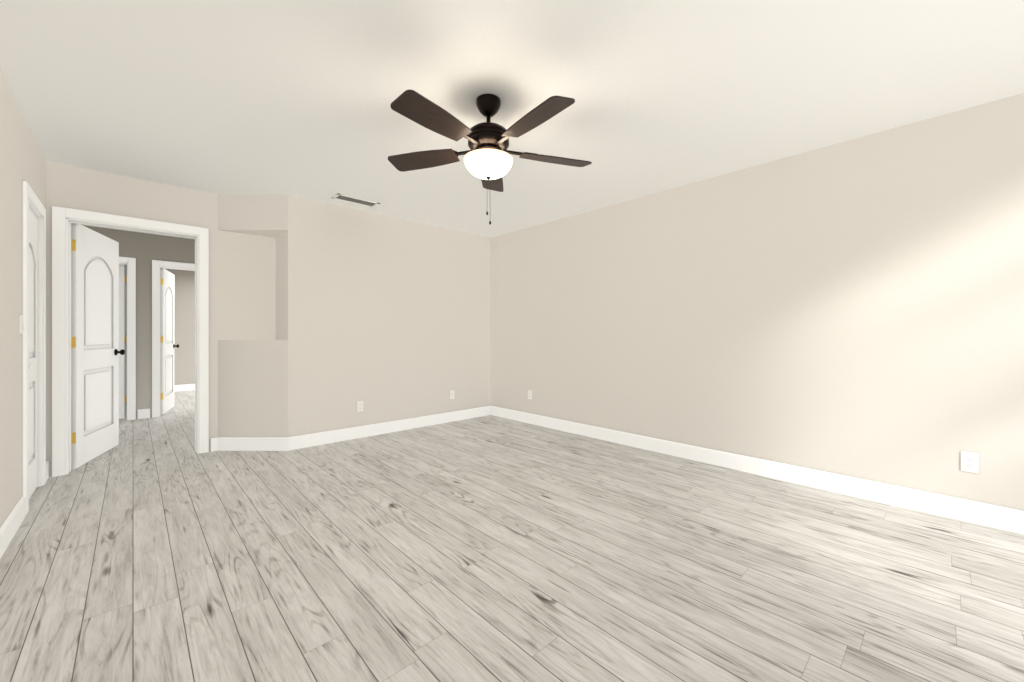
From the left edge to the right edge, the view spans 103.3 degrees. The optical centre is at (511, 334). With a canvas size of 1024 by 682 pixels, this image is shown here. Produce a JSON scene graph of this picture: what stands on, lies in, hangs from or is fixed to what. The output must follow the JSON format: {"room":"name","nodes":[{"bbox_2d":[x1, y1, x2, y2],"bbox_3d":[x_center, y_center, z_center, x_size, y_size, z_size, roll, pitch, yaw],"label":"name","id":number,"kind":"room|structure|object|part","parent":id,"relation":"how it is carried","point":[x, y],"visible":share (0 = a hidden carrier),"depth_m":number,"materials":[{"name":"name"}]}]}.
{"room":"empty bedroom","nodes":[
{"label":"empty bedroom","id":0,"kind":"room"},
{"bbox_2d":[0,70,45,526],"bbox_3d":[-1.362,-0.120,0.650,0.120,2.440,6.651,0,0,-43],"label":"wall","id":1,"kind":"structure","parent":0,"point":[22,158],"depth_m":2.25,"materials":[{"name":"paint"}]},
{"bbox_2d":[19,315,23,333],"bbox_3d":[-2.925,-0.060,2.419,0.014,0.115,0.070,0,0,-43],"label":"light switch","id":2,"kind":"object","parent":1,"relation":"attached to","point":[21,326],"visible":1,"depth_m":2.41,"materials":[{"name":"white plastic"}]},
{"bbox_2d":[29,207,37,498],"bbox_3d":[-3.233,0.116,2.720,0.069,1.952,0.568,0,0,-43],"label":"closet door","id":3,"kind":"structure","parent":1,"relation":"in","point":[33,351],"depth_m":2.81,"materials":[{"name":"white paint"}]},
{"bbox_2d":[23,181,45,514],"bbox_3d":[-3.263,0.081,2.692,0.141,2.039,0.742,0,0,-43],"label":"trim","id":4,"kind":"structure","parent":1,"relation":"attached to","point":[31,200],"depth_m":2.92,"materials":[{"name":"white paint"}]},
{"bbox_2d":[0,384,1023,558],"bbox_3d":[-2.103,1.038,3.784,5.100,0.125,12.000,0,0,-43],"label":"baseboard","id":5,"kind":"structure","parent":1,"relation":"attached to","point":[997,517],"depth_m":3.35,"materials":[{"name":"white paint"}]},
{"bbox_2d":[83,225,194,418],"bbox_3d":[-4.340,-0.120,5.882,4.700,2.440,0.120,0,0,-43],"label":"wall","id":6,"kind":"structure","parent":0,"point":[144,249],"depth_m":5.34,"materials":[{"name":"paint"}]},
{"bbox_2d":[119,265,126,418],"bbox_3d":[-5.423,0.086,5.252,0.778,2.010,0.167,0,0,-5],"label":"hall door","id":7,"kind":"structure","parent":6,"relation":"in","point":[122,341],"depth_m":5.27,"materials":[{"name":"white paint"}]},
{"bbox_2d":[119,257,194,419],"bbox_3d":[-4.880,0.051,5.368,2.042,2.099,0.141,0,0,-43],"label":"door frame","id":8,"kind":"structure","parent":6,"relation":"attached to","point":[130,263],"depth_m":5.37,"materials":[{"name":"white paint"}]},
{"bbox_2d":[160,268,178,414],"bbox_3d":[-4.985,0.086,5.864,0.167,2.010,0.778,0,0,-31],"label":"hall door","id":9,"kind":"structure","parent":6,"relation":"in","point":[167,340],"depth_m":5.77,"materials":[{"name":"white paint"}]},
{"bbox_2d":[46,161,275,476],"bbox_3d":[-3.103,-0.120,3.658,1.688,2.440,0.120,0,0,-43],"label":"wall","id":10,"kind":"structure","parent":0,"point":[242,286],"depth_m":3.81,"materials":[{"name":"paint"}]},
{"bbox_2d":[71,223,124,468],"bbox_3d":[-3.744,0.086,3.652,0.167,2.009,0.812,0,0,-26],"label":"door","id":11,"kind":"structure","parent":10,"relation":"in","point":[95,351],"depth_m":3.57,"materials":[{"name":"white paint"}]},
{"bbox_2d":[52,206,208,476],"bbox_3d":[-3.252,0.051,3.519,0.976,2.099,0.154,0,0,-43],"label":"door frame","id":12,"kind":"structure","parent":10,"relation":"attached to","point":[63,218],"depth_m":3.25,"materials":[{"name":"white paint"}]},
{"bbox_2d":[166,269,194,384],"bbox_3d":[-6.390,-0.120,8.072,4.700,2.440,0.120,0,0,-43],"label":"wall","id":13,"kind":"structure","parent":0,"point":[185,325],"depth_m":7.94,"materials":[{"name":"paint"}]},
{"bbox_2d":[218,194,287,237],"bbox_3d":[-2.467,-1.170,3.858,0.487,0.340,0.456,0,0,-43],"label":"soffit","id":14,"kind":"structure","parent":0,"point":[265,215],"depth_m":3.86,"materials":[{"name":"paint"}]},
{"bbox_2d":[218,194,490,436],"bbox_3d":[-1.588,-0.120,4.763,3.009,2.440,0.576,0,0,-43],"label":"wall","id":15,"kind":"structure","parent":0,"point":[384,318],"depth_m":4.34,"materials":[{"name":"paint"}]},
{"bbox_2d":[357,401,362,411],"bbox_3d":[-1.623,0.765,4.330,0.070,0.115,0.008,0,0,-43],"label":"electrical outlet plate","id":16,"kind":"object","parent":15,"relation":"attached to","point":[359,403],"depth_m":4.32,"materials":[{"name":"white plastic"}]},
{"bbox_2d":[450,390,453,399],"bbox_3d":[-0.757,0.760,5.136,0.070,0.115,0.017,0,0,-43],"label":"electrical outlet plate","id":17,"kind":"object","parent":15,"relation":"attached to","point":[451,391],"depth_m":5.13,"materials":[{"name":"white plastic"}]},
{"bbox_2d":[0,390,1023,681],"bbox_3d":[-1.994,1.150,3.887,6.000,0.100,12.600,0,0,-43],"label":"floor","id":18,"kind":"structure","parent":0,"point":[482,548],"depth_m":1.88,"materials":[{"name":"grey wood"}]},
{"bbox_2d":[0,0,1023,238],"bbox_3d":[-1.994,-1.390,3.887,6.000,0.100,12.600,0,0,-43],"label":"ceiling","id":19,"kind":"structure","parent":0,"point":[295,97],"depth_m":2.17,"materials":[{"name":"paint"}]},
{"bbox_2d":[332,193,379,206],"bbox_3d":[-1.553,-1.337,4.038,0.420,0.007,0.170,0,0,-43],"label":"ceiling vent","id":20,"kind":"object","parent":19,"relation":"in","point":[350,199],"visible":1,"depth_m":4.03,"materials":[{"name":"white plastic"}]},
{"bbox_2d":[388,90,591,224],"bbox_3d":[-0.128,-0.987,2.287,1.230,0.707,1.217,0,0,-43],"label":"ceiling fan","id":21,"kind":"object","parent":19,"relation":"hanging from","point":[417,108],"depth_m":2.22,"materials":[{"name":"brown wood"}]},
{"bbox_3d":[-0.135,-0.953,2.319,0.280,0.098,0.280,0,0,-43],"label":"fan bowl glass","id":22,"kind":"part","parent":21,"relation":"part of","materials":[{"name":"white glass"}]},
{"bbox_2d":[491,93,1023,510],"bbox_3d":[1.827,-0.120,3.404,0.120,2.440,6.315,0,0,-43],"label":"wall","id":23,"kind":"structure","parent":0,"point":[854,308],"depth_m":2.94,"materials":[{"name":"paint"}]},
{"bbox_2d":[528,390,531,399],"bbox_3d":[0.221,0.745,5.028,0.008,0.115,0.070,0,0,-43],"label":"electrical outlet plate","id":24,"kind":"object","parent":23,"relation":"attached to","point":[529,391],"depth_m":5.02,"materials":[{"name":"white plastic"}]},
{"bbox_2d":[961,451,978,473],"bbox_3d":[2.694,0.750,2.384,0.008,0.115,0.070,0,0,-43],"label":"electrical outlet plate","id":25,"kind":"object","parent":23,"relation":"attached to","point":[969,461],"depth_m":2.38,"materials":[{"name":"white plastic"}]}
]}

